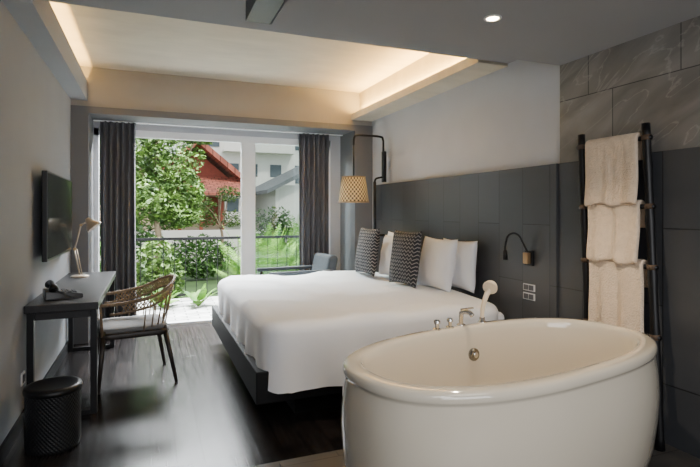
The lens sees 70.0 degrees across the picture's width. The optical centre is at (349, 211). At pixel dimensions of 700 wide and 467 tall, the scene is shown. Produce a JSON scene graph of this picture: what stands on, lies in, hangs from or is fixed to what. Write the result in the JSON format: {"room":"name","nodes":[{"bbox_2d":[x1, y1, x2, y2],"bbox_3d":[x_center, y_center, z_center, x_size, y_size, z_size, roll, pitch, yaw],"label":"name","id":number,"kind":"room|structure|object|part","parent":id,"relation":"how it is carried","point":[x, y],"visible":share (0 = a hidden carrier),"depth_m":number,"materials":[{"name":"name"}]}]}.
{"room":"hotel room","nodes":[
{"label":"hotel room","id":0,"kind":"room"},
{"bbox_2d":[0,0,70,444],"bbox_3d":[-1.532,-0.125,1.649,0.120,2.950,8.600,0,0,-22],"label":"wall","id":1,"kind":"structure","parent":0,"point":[35,109],"depth_m":3.14,"materials":[{"name":"grey paint"}]},
{"bbox_2d":[21,370,24,385],"bbox_3d":[-2.065,1.050,3.159,0.012,0.080,0.080,0,0,-22],"label":"wall socket","id":2,"kind":"object","parent":1,"relation":"attached to","point":[23,372],"visible":1,"depth_m":3.14,"materials":[{"name":"white plastic"}]},
{"bbox_2d":[0,341,67,466],"bbox_3d":[-1.354,1.305,1.386,0.015,0.090,7.980,0,0,-22],"label":"baseboard","id":3,"kind":"structure","parent":1,"relation":"attached to","point":[7,444],"depth_m":3.01,"materials":[{"name":"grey wood"}]},
{"bbox_2d":[42,170,71,261],"bbox_3d":[-2.368,0.030,4.018,0.088,0.640,1.180,0,0,-22],"label":"television","id":4,"kind":"object","parent":1,"relation":"attached to","point":[56,189],"visible":1,"depth_m":3.77,"materials":[{"name":"black glass"},{"name":"black plastic"}]},
{"bbox_2d":[93,120,342,135],"bbox_3d":[-1.472,-1.015,6.089,2.950,0.010,0.040,0,0,-22],"label":"trim","id":5,"kind":"structure","parent":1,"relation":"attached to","point":[93,120],"depth_m":6.02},
{"bbox_2d":[299,133,328,274],"bbox_3d":[-0.467,0.165,6.493,0.415,2.351,0.100,0,0,-22],"label":"curtain","id":6,"kind":"object","parent":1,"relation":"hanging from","point":[313,149],"visible":0.7,"depth_m":6.49,"materials":[{"name":"fabric"}]},
{"bbox_2d":[1,0,86,100],"bbox_3d":[-2.298,-1.250,3.928,0.150,0.200,2.600,0,0,-22],"label":"ceiling","id":7,"kind":"structure","parent":0,"point":[37,19],"depth_m":3.47,"materials":[{"name":"white paint"}]},
{"bbox_2d":[1,296,341,466],"bbox_3d":[-0.213,1.420,3.227,6.400,0.140,10.550,0,0,-22],"label":"floor","id":8,"kind":"structure","parent":0,"point":[209,417],"depth_m":3.32,"materials":[{"name":"brown wood"}]},
{"bbox_2d":[22,376,82,455],"bbox_3d":[-1.720,1.172,2.899,0.302,0.356,0.302,0,0,-22],"label":"waste bin","id":9,"kind":"object","parent":8,"relation":"on","point":[52,406],"visible":1,"depth_m":2.79,"materials":[{"name":"black wicker"}]},
{"bbox_3d":[-1.720,1.013,2.899,0.302,0.038,0.302,0,0,-22],"label":"bin lid","id":10,"kind":"part","parent":9,"relation":"part of","materials":[{"name":"black metal"}]},
{"bbox_2d":[24,271,115,414],"bbox_3d":[-2.225,0.975,4.129,0.425,0.750,1.880,0,0,-22],"label":"desk","id":11,"kind":"object","parent":8,"relation":"on","point":[95,287],"visible":0.88,"depth_m":3.34,"materials":[{"name":"black wood"}]},
{"bbox_3d":[-2.060,1.000,3.226,0.040,0.700,0.040,0,0,-22],"label":"leg","id":12,"kind":"part","parent":11,"relation":"part of","materials":[{"name":"black metal"}]},
{"bbox_2d":[42,280,82,300],"bbox_3d":[-2.006,0.537,3.499,0.230,0.125,0.364,0,0,-36],"label":"telephone","id":13,"kind":"object","parent":11,"relation":"on","point":[51,292],"visible":1,"depth_m":3.43,"materials":[{"name":"plastic"}]},
{"bbox_3d":[-1.933,0.553,3.379,0.119,0.074,0.084,0,0,-36],"label":"phone cord","id":14,"kind":"part","parent":13,"relation":"part of","materials":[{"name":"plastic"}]},
{"bbox_3d":[-2.714,1.000,4.860,0.040,0.700,0.040,0,0,-22],"label":"leg","id":15,"kind":"part","parent":11,"relation":"part of","materials":[{"name":"black metal"}]},
{"bbox_3d":[-1.891,1.335,3.293,0.325,0.030,0.040,0,0,-22],"label":"foot rail","id":16,"kind":"part","parent":11,"relation":"part of","materials":[{"name":"black metal"}]},
{"bbox_2d":[71,217,101,277],"bbox_3d":[-2.438,0.324,4.623,0.255,0.551,0.155,0,0,-22],"label":"desk lamp","id":17,"kind":"object","parent":11,"relation":"on","point":[92,224],"visible":1,"depth_m":4.60,"materials":[{"name":"metal"}]},
{"bbox_3d":[-2.505,0.235,4.599,0.067,0.233,0.013,0,0,-22],"label":"arm","id":18,"kind":"part","parent":17,"relation":"part of","materials":[{"name":"metal"}]},
{"bbox_3d":[-2.509,0.460,4.597,0.057,0.242,0.013,0,0,-22],"label":"arm","id":19,"kind":"part","parent":17,"relation":"part of","materials":[{"name":"metal"}]},
{"bbox_3d":[-2.375,0.118,4.645,0.135,0.139,0.137,0,0,29],"label":"lamp shade","id":20,"kind":"part","parent":17,"relation":"part of","materials":[{"name":"metal"}]},
{"bbox_3d":[-2.544,1.335,4.928,0.325,0.030,0.040,0,0,-22],"label":"foot rail","id":21,"kind":"part","parent":11,"relation":"part of","materials":[{"name":"black metal"}]},
{"bbox_3d":[-1.721,1.000,3.361,0.040,0.700,0.040,0,0,-22],"label":"leg","id":22,"kind":"part","parent":11,"relation":"part of","materials":[{"name":"black metal"}]},
{"bbox_3d":[-2.375,1.000,4.995,0.040,0.700,0.040,0,0,-22],"label":"leg","id":23,"kind":"part","parent":11,"relation":"part of","materials":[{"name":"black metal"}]},
{"bbox_2d":[98,274,177,394],"bbox_3d":[-1.741,0.940,4.068,0.615,0.826,0.628,0,0,-30],"label":"armchair","id":24,"kind":"object","parent":8,"relation":"on","point":[116,328],"visible":0.94,"depth_m":3.93,"materials":[{"name":"brown wicker"}]},
{"bbox_3d":[-1.848,0.820,3.714,0.021,0.265,0.080,0,0,-11],"label":"arm post","id":25,"kind":"part","parent":24,"relation":"part of","materials":[{"name":"brown wood"}]},
{"bbox_3d":[-1.853,1.124,3.732,0.070,0.455,0.080,0,0,-30],"label":"leg","id":26,"kind":"part","parent":24,"relation":"part of","materials":[{"name":"brown wood"}]},
{"bbox_3d":[-1.766,0.898,4.053,0.488,0.043,0.479,0,0,-30],"label":"seat","id":27,"kind":"part","parent":24,"relation":"part of","materials":[{"name":"white fabric"}]},
{"bbox_3d":[-1.766,0.943,4.053,0.508,0.045,0.499,0,0,-30],"label":"seat frame","id":28,"kind":"part","parent":24,"relation":"part of","materials":[{"name":"brown wood"}]},
{"bbox_3d":[-1.741,0.617,4.068,0.615,0.181,0.628,0,0,-30],"label":"rail","id":29,"kind":"part","parent":24,"relation":"part of","materials":[{"name":"brown wicker"}]},
{"bbox_3d":[-1.710,0.691,4.085,0.504,0.170,0.591,0,0,-30],"label":"rail","id":30,"kind":"part","parent":24,"relation":"part of","materials":[{"name":"brown wicker"}]},
{"bbox_3d":[-1.663,1.124,4.381,0.042,0.459,0.139,0,0,27],"label":"leg","id":31,"kind":"part","parent":24,"relation":"part of","materials":[{"name":"brown wood"}]},
{"bbox_3d":[-1.431,1.124,3.976,0.139,0.459,0.042,0,0,3],"label":"leg","id":32,"kind":"part","parent":24,"relation":"part of","materials":[{"name":"brown wood"}]},
{"bbox_2d":[141,287,181,307],"bbox_3d":[-2.731,1.234,7.212,0.580,0.311,0.437,0,0,-4],"label":"leafy plant","id":33,"kind":"object","parent":8,"relation":"on","point":[174,295],"visible":0.48,"depth_m":7.21,"materials":[{"name":"green plant"}]},
{"bbox_2d":[99,235,298,298],"bbox_3d":[-2.088,0.880,7.889,6.218,0.980,0.060,0,0,-22],"label":"balcony railing","id":34,"kind":"object","parent":8,"relation":"on","point":[281,236],"visible":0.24,"depth_m":7.76,"materials":[{"name":"black metal"}]},
{"bbox_3d":[-2.080,1.275,7.892,6.200,0.030,0.030,0,0,-22],"label":"rail","id":35,"kind":"part","parent":34,"relation":"part of","materials":[{"name":"black metal"}]},
{"bbox_3d":[-2.080,0.410,7.892,6.200,0.040,0.060,0,0,-22],"label":"rail","id":36,"kind":"part","parent":34,"relation":"part of","materials":[{"name":"black metal"}]},
{"bbox_2d":[183,283,217,305],"bbox_3d":[-2.204,1.219,7.327,0.459,0.341,0.415,0,0,-43],"label":"leafy plant","id":37,"kind":"object","parent":8,"relation":"on","point":[196,298],"visible":0.98,"depth_m":7.33,"materials":[{"name":"green plant"}]},
{"bbox_2d":[256,252,337,275],"bbox_3d":[-0.622,0.929,5.934,0.852,0.843,0.560,0,0,-27],"label":"lounge chair","id":38,"kind":"object","parent":8,"relation":"on","point":[321,261],"visible":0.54,"depth_m":5.96,"materials":[{"name":"fabric"}]},
{"bbox_3d":[-0.767,0.690,6.141,0.780,0.040,0.060,0,0,-27],"label":"armrest","id":39,"kind":"part","parent":38,"relation":"part of","materials":[{"name":"fabric"}]},
{"bbox_3d":[-0.542,0.690,5.694,0.780,0.040,0.060,0,0,-27],"label":"armrest","id":40,"kind":"part","parent":38,"relation":"part of","materials":[{"name":"fabric"}]},
{"bbox_3d":[-0.332,0.729,6.080,0.202,0.443,0.500,0,0,-27],"label":"backrest","id":41,"kind":"part","parent":38,"relation":"part of","materials":[{"name":"fabric"}]},
{"bbox_2d":[212,270,503,412],"bbox_3d":[-0.081,1.000,4.471,1.970,0.699,2.438,0,0,-22],"label":"bed","id":42,"kind":"object","parent":8,"relation":"on","point":[289,339],"visible":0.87,"depth_m":3.43,"materials":[{"name":"white fabric"}]},
{"bbox_3d":[-0.096,1.080,4.507,1.970,0.200,2.360,0,0,-22],"label":"frame","id":43,"kind":"part","parent":42,"relation":"part of","materials":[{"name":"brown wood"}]},
{"bbox_2d":[355,227,379,276],"bbox_3d":[0.180,0.412,5.285,0.184,0.496,0.484,0,0,-14],"label":"cushion","id":44,"kind":"object","parent":42,"relation":"on","point":[366,258],"visible":1,"depth_m":5.15,"materials":[{"name":"fabric"}]},
{"bbox_2d":[379,235,392,274],"bbox_3d":[0.437,0.453,5.108,0.166,0.424,0.502,0,0,-26],"label":"pillow","id":45,"kind":"object","parent":42,"relation":"on","point":[385,256],"visible":0.42,"depth_m":5.13,"materials":[{"name":"white fabric"}]},
{"bbox_2d":[389,230,421,288],"bbox_3d":[0.491,0.412,4.506,0.169,0.496,0.464,0,0,-32],"label":"cushion","id":46,"kind":"object","parent":42,"relation":"on","point":[406,246],"visible":1,"depth_m":4.39,"materials":[{"name":"fabric"}]},
{"bbox_2d":[417,236,457,291],"bbox_3d":[0.751,0.443,4.336,0.184,0.453,0.497,0,0,-18],"label":"pillow","id":47,"kind":"object","parent":42,"relation":"on","point":[438,257],"visible":0.99,"depth_m":4.21,"materials":[{"name":"white fabric"}]},
{"bbox_2d":[443,238,477,292],"bbox_3d":[0.933,0.451,4.315,0.161,0.429,0.501,0,0,-26],"label":"pillow","id":48,"kind":"object","parent":42,"relation":"on","point":[464,277],"visible":0.56,"depth_m":4.14,"materials":[{"name":"white fabric"}]},
{"bbox_3d":[-0.034,0.875,4.488,1.830,0.210,2.120,0,0,-22],"label":"mattress","id":49,"kind":"part","parent":42,"relation":"part of","materials":[{"name":"white fabric"}]},
{"bbox_2d":[99,261,294,298],"bbox_3d":[-7.585,1.750,39.159,75.000,0.200,61.650,0,0,-22],"label":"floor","id":50,"kind":"structure","parent":0,"point":[211,282],"depth_m":11.87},
{"bbox_2d":[99,242,100,271],"bbox_3d":[-4.329,1.052,7.897,1.365,1.350,0.854,0,0,-22],"label":"shrub","id":51,"kind":"object","parent":50,"relation":"on","point":[100,242],"visible":0.03,"depth_m":8.04,"materials":[{"name":"green plant"}]},
{"bbox_2d":[99,137,164,257],"bbox_3d":[-5.485,-0.417,11.020,2.678,4.141,1.752,0,0,-35],"label":"tree","id":52,"kind":"object","parent":50,"relation":"on","point":[139,226],"visible":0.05,"depth_m":11.18,"materials":[{"name":"green plant"}]},
{"bbox_2d":[99,136,213,275],"bbox_3d":[-3.488,-0.220,9.175,2.278,3.748,1.160,0,0,-33],"label":"tree","id":53,"kind":"object","parent":50,"relation":"on","point":[180,212],"visible":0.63,"depth_m":9.05,"materials":[{"name":"green plant"}]},
{"bbox_2d":[136,235,186,300],"bbox_3d":[-3.229,0.990,8.273,1.022,1.222,0.734,0,0,-22],"label":"shrub","id":54,"kind":"object","parent":50,"relation":"on","point":[146,277],"visible":0.42,"depth_m":8.22,"materials":[{"name":"green plant"}]},
{"bbox_2d":[99,144,240,230],"bbox_3d":[-7.901,-0.700,22.311,5.900,4.700,7.500,0,0,-22],"label":"house","id":55,"kind":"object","parent":50,"relation":"on","point":[216,172],"visible":0.23,"depth_m":21.07,"materials":[{"name":"paint"}]},
{"bbox_3d":[-5.091,0.425,19.892,0.120,2.450,0.120,0,0,-22],"label":"veranda post","id":56,"kind":"part","parent":55,"relation":"part of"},
{"bbox_2d":[99,229,298,262],"bbox_3d":[-5.422,1.125,16.248,8.000,1.050,0.200,0,0,-22],"label":"wall","id":57,"kind":"structure","parent":50,"relation":"on","point":[174,233],"depth_m":16.39,"materials":[{"name":"white paint"}]},
{"bbox_2d":[166,233,236,278],"bbox_3d":[-3.655,1.068,12.079,1.879,1.154,0.959,0,0,-22],"label":"shrub","id":58,"kind":"object","parent":50,"relation":"on","point":[207,269],"visible":0.62,"depth_m":12.00,"materials":[{"name":"green plant"}]},
{"bbox_2d":[191,185,240,265],"bbox_3d":[-3.975,0.428,14.794,1.865,2.452,0.907,0,0,-27],"label":"tree","id":59,"kind":"object","parent":50,"relation":"on","point":[223,193],"visible":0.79,"depth_m":14.82,"materials":[{"name":"green plant"}]},
{"bbox_2d":[213,225,240,277],"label":"palm plant","id":60,"kind":"object","parent":50,"relation":"on","point":[233,262],"depth_m":9.47,"materials":[{"name":"green plant"}]},
{"bbox_2d":[176,142,298,229],"bbox_3d":[-6.768,-5.000,38.328,12.100,13.300,7.800,0,0,-22],"label":"apartment building","id":61,"kind":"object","parent":50,"relation":"on","point":[271,161],"visible":0.14,"depth_m":34.81,"materials":[{"name":"white paint"}]},
{"bbox_2d":[239,166,298,228],"bbox_3d":[-1.364,-1.200,22.933,6.300,5.700,6.400,0,0,-22],"label":"house","id":62,"kind":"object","parent":50,"relation":"on","point":[274,192],"visible":0.14,"depth_m":19.62,"materials":[{"name":"white paint"}]},
{"bbox_2d":[239,206,298,271],"bbox_3d":[-2.008,0.774,12.747,1.662,1.886,0.902,0,0,-22],"label":"shrub","id":63,"kind":"object","parent":50,"relation":"on","point":[272,220],"visible":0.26,"depth_m":12.70,"materials":[{"name":"green plant"}]},
{"bbox_2d":[255,223,298,274],"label":"palm plant","id":64,"kind":"object","parent":50,"relation":"on","point":[261,256],"depth_m":9.20,"materials":[{"name":"green plant"}]},
{"bbox_2d":[261,212,298,270],"bbox_3d":[-1.245,0.672,11.413,2.407,1.816,2.823,0,0,-6],"label":"palm plant","id":65,"kind":"object","parent":50,"relation":"on","point":[294,223],"visible":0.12,"depth_m":11.34,"materials":[{"name":"green plant"}]},
{"bbox_2d":[94,121,339,270],"bbox_3d":[-1.490,0.150,6.243,3.370,2.400,0.100,0,0,-22],"label":"wall window","id":66,"kind":"structure","parent":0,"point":[334,140],"depth_m":6.68,"materials":[{"name":"paint"}]},
{"bbox_2d":[71,105,372,343],"bbox_3d":[-1.390,0.130,5.992,3.370,2.440,0.600,0,0,-22],"label":"wall","id":67,"kind":"structure","parent":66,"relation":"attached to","point":[248,143],"depth_m":5.96,"materials":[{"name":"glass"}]},
{"bbox_2d":[71,66,371,125],"bbox_3d":[-1.314,-1.345,5.802,3.370,0.510,0.150,0,0,-22],"label":"cove","id":68,"kind":"structure","parent":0,"point":[110,88],"depth_m":5.63,"materials":[{"name":"paint"}]},
{"bbox_2d":[100,121,135,318],"bbox_3d":[-2.612,0.165,5.635,0.375,2.351,0.100,0,0,-22],"label":"curtain","id":69,"kind":"object","parent":68,"relation":"hanging from","point":[117,140],"visible":0.75,"depth_m":5.63,"materials":[{"name":"fabric"}]},
{"bbox_2d":[49,1,428,92],"bbox_3d":[0.200,-1.550,2.018,3.370,0.100,8.000,0,0,-22],"label":"ceiling","id":70,"kind":"structure","parent":0,"point":[97,37],"depth_m":4.70,"materials":[{"name":"paint"}]},
{"bbox_2d":[42,0,515,63],"bbox_3d":[0.682,-1.335,0.811,3.370,0.330,5.400,0,0,-22],"label":"ceiling","id":71,"kind":"structure","parent":0,"point":[221,12],"depth_m":2.96,"materials":[{"name":"white paint"}]},
{"bbox_2d":[246,0,284,23],"bbox_3d":[0.411,-1.090,0.412,0.130,0.160,4.860,0,0,-22],"label":"vent","id":72,"kind":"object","parent":71,"relation":"attached to","point":[258,11],"depth_m":2.52,"materials":[{"name":"black metal"}]},
{"bbox_2d":[351,53,507,121],"bbox_3d":[0.631,-1.325,5.099,0.280,0.350,2.600,0,0,-22],"label":"ceiling","id":73,"kind":"structure","parent":0,"point":[431,75],"depth_m":4.86,"materials":[{"name":"paint"}]},
{"bbox_2d":[372,60,559,184],"bbox_3d":[1.708,-0.125,2.945,0.120,2.950,8.600,0,0,-22],"label":"wall","id":74,"kind":"structure","parent":0,"point":[508,117],"depth_m":4.27,"materials":[{"name":"paint"}]},
{"bbox_2d":[255,449,341,466],"bbox_3d":[0.491,1.325,2.905,2.070,0.050,0.090,0,0,-22],"label":"trim","id":75,"kind":"structure","parent":74,"relation":"attached to","point":[273,464],"depth_m":2.60,"materials":[{"name":"stone"}]},
{"bbox_2d":[338,134,386,235],"bbox_3d":[0.146,-0.304,5.767,0.585,1.188,0.361,0,0,-22],"label":"lamp","id":76,"kind":"object","parent":74,"relation":"attached to","point":[353,189],"visible":0.94,"depth_m":5.64,"materials":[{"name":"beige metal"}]},
{"bbox_3d":[0.042,-0.570,5.725,0.017,0.400,0.017,0,0,-44],"label":"cord","id":77,"kind":"part","parent":76,"relation":"part of","materials":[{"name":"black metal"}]},
{"bbox_3d":[0.042,-0.261,5.725,0.344,0.293,0.344,0,0,-22],"label":"lamp shade","id":78,"kind":"part","parent":76,"relation":"part of","materials":[{"name":"beige wicker"}]},
{"bbox_3d":[0.217,-0.784,5.795,0.403,0.228,0.026,0,0,-22],"label":"arm","id":79,"kind":"part","parent":76,"relation":"part of","materials":[{"name":"black metal"}]},
{"bbox_2d":[376,164,557,318],"bbox_3d":[0.876,0.510,4.798,0.050,1.680,2.980,0,0,-22],"label":"headboard","id":80,"kind":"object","parent":74,"relation":"attached to","point":[484,208],"depth_m":3.96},
{"bbox_2d":[502,232,533,265],"bbox_3d":[1.224,0.269,3.642,0.213,0.242,0.078,0,0,6],"label":"reading lamp","id":81,"kind":"object","parent":74,"relation":"attached to","point":[528,256],"visible":1,"depth_m":3.63,"materials":[{"name":"black metal"}]},
{"bbox_3d":[1.304,0.335,3.634,0.020,0.110,0.080,0,0,-22],"label":"wall plate","id":82,"kind":"part","parent":81,"relation":"part of","materials":[{"name":"black metal"}]},
{"bbox_2d":[523,292,534,300],"bbox_3d":[1.304,0.615,3.645,0.012,0.050,0.120,0,0,-22],"label":"wall switch","id":83,"kind":"object","parent":74,"relation":"attached to","point":[529,296],"visible":1,"depth_m":3.63,"materials":[{"name":"white plastic"}]},
{"bbox_2d":[523,283,534,291],"bbox_3d":[1.304,0.550,3.645,0.012,0.050,0.120,0,0,-22],"label":"wall switch","id":84,"kind":"object","parent":74,"relation":"attached to","point":[529,287],"visible":1,"depth_m":3.64,"materials":[{"name":"white plastic"}]},
{"bbox_2d":[558,147,699,458],"bbox_3d":[2.335,0.510,1.171,0.035,1.680,4.840,0,0,-22],"label":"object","id":85,"kind":"structure","parent":74,"relation":"attached to","point":[676,173],"depth_m":2.66,"materials":[{"name":"grey tile"}]},
{"bbox_2d":[560,16,699,162],"bbox_3d":[2.342,-0.665,1.173,0.020,0.670,4.840,0,0,-22],"label":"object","id":86,"kind":"structure","parent":74,"relation":"attached to","point":[653,78],"depth_m":2.87,"materials":[{"name":"stone"}]},
{"bbox_2d":[271,0,699,65],"bbox_3d":[1.413,-1.085,0.802,2.020,0.170,4.840,0,0,-22],"label":"ceiling","id":87,"kind":"structure","parent":0,"point":[554,32],"depth_m":2.62,"materials":[{"name":"white paint"}]},
{"bbox_2d":[484,14,501,21],"bbox_3d":[0.735,-0.997,2.577,0.092,0.006,0.092,0,0,-22],"label":"recessed light","id":88,"kind":"object","parent":87,"relation":"in","point":[490,18],"visible":1,"depth_m":2.58,"materials":[{"name":"white plastic"}]},
{"bbox_2d":[279,443,699,466],"bbox_3d":[1.432,1.300,0.708,1.985,0.100,4.650,0,0,-22],"label":"floor","id":89,"kind":"structure","parent":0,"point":[672,457],"depth_m":2.52,"materials":[{"name":"wood"}]},
{"bbox_2d":[340,318,659,466],"bbox_3d":[0.740,0.931,2.310,1.680,0.638,0.900,0,0,-32],"label":"bathtub","id":90,"kind":"object","parent":89,"relation":"on","point":[519,392],"visible":1,"depth_m":1.92,"materials":[{"name":"ceramic"}]},
{"bbox_2d":[433,307,473,330],"bbox_3d":[0.567,0.567,2.644,0.282,0.092,0.098,0,0,-32],"label":"faucet","id":91,"kind":"object","parent":90,"relation":"on","point":[463,311],"visible":1,"depth_m":2.65,"materials":[{"name":"silver metal"}]},
{"bbox_3d":[0.453,0.588,2.603,0.044,0.050,0.044,0,0,-32],"label":"valve handle","id":92,"kind":"part","parent":91,"relation":"part of","materials":[{"name":"silver metal"}]},
{"bbox_3d":[0.529,0.588,2.650,0.044,0.050,0.044,0,0,-32],"label":"valve handle","id":93,"kind":"part","parent":91,"relation":"part of","materials":[{"name":"silver metal"}]},
{"bbox_3d":[0.621,0.567,2.671,0.091,0.092,0.027,0,0,40],"label":"spout","id":94,"kind":"part","parent":91,"relation":"part of","materials":[{"name":"silver metal"}]},
{"bbox_2d":[478,280,496,323],"bbox_3d":[0.762,0.496,2.781,0.111,0.234,0.066,0,0,-5],"label":"shower","id":95,"kind":"object","parent":90,"relation":"on","point":[490,287],"visible":1,"depth_m":2.77,"materials":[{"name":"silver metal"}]},
{"bbox_3d":[0.757,0.506,2.779,0.073,0.174,0.034,0,0,-32],"label":"handle","id":96,"kind":"part","parent":95,"relation":"part of","materials":[{"name":"beige plastic"}]},
{"bbox_2d":[577,122,665,451],"bbox_3d":[1.551,0.380,2.904,0.108,1.744,0.622,0,0,-22],"label":"ladder","id":97,"kind":"object","parent":89,"relation":"on","point":[646,137],"visible":0.66,"depth_m":2.72,"materials":[{"name":"black metal"}]},
{"bbox_3d":[1.469,0.380,3.110,0.051,1.744,0.187,0,0,3],"label":"rail","id":98,"kind":"part","parent":97,"relation":"part of","materials":[{"name":"black metal"}]},
{"bbox_2d":[584,132,642,206],"bbox_3d":[1.543,-0.240,2.942,0.119,0.416,0.379,0,0,-22],"label":"towel","id":99,"kind":"object","parent":97,"relation":"hanging from","point":[611,163],"visible":0.94,"depth_m":2.90,"materials":[{"name":"fabric"}]},
{"bbox_2d":[586,200,644,264],"bbox_3d":[1.540,0.115,2.916,0.119,0.366,0.363,0,0,-22],"label":"towel","id":100,"kind":"object","parent":97,"relation":"hanging from","point":[613,231],"visible":0.87,"depth_m":2.87,"materials":[{"name":"fabric"}]},
{"bbox_2d":[588,259,647,332],"bbox_3d":[1.542,0.514,2.881,0.119,0.505,0.388,0,0,-22],"label":"towel","id":101,"kind":"object","parent":97,"relation":"hanging from","point":[616,291],"visible":0.64,"depth_m":2.86,"materials":[{"name":"fabric"}]},
{"bbox_3d":[1.634,0.380,2.697,0.051,1.744,0.187,0,0,3],"label":"rail","id":102,"kind":"part","parent":97,"relation":"part of","materials":[{"name":"black metal"}]}
]}

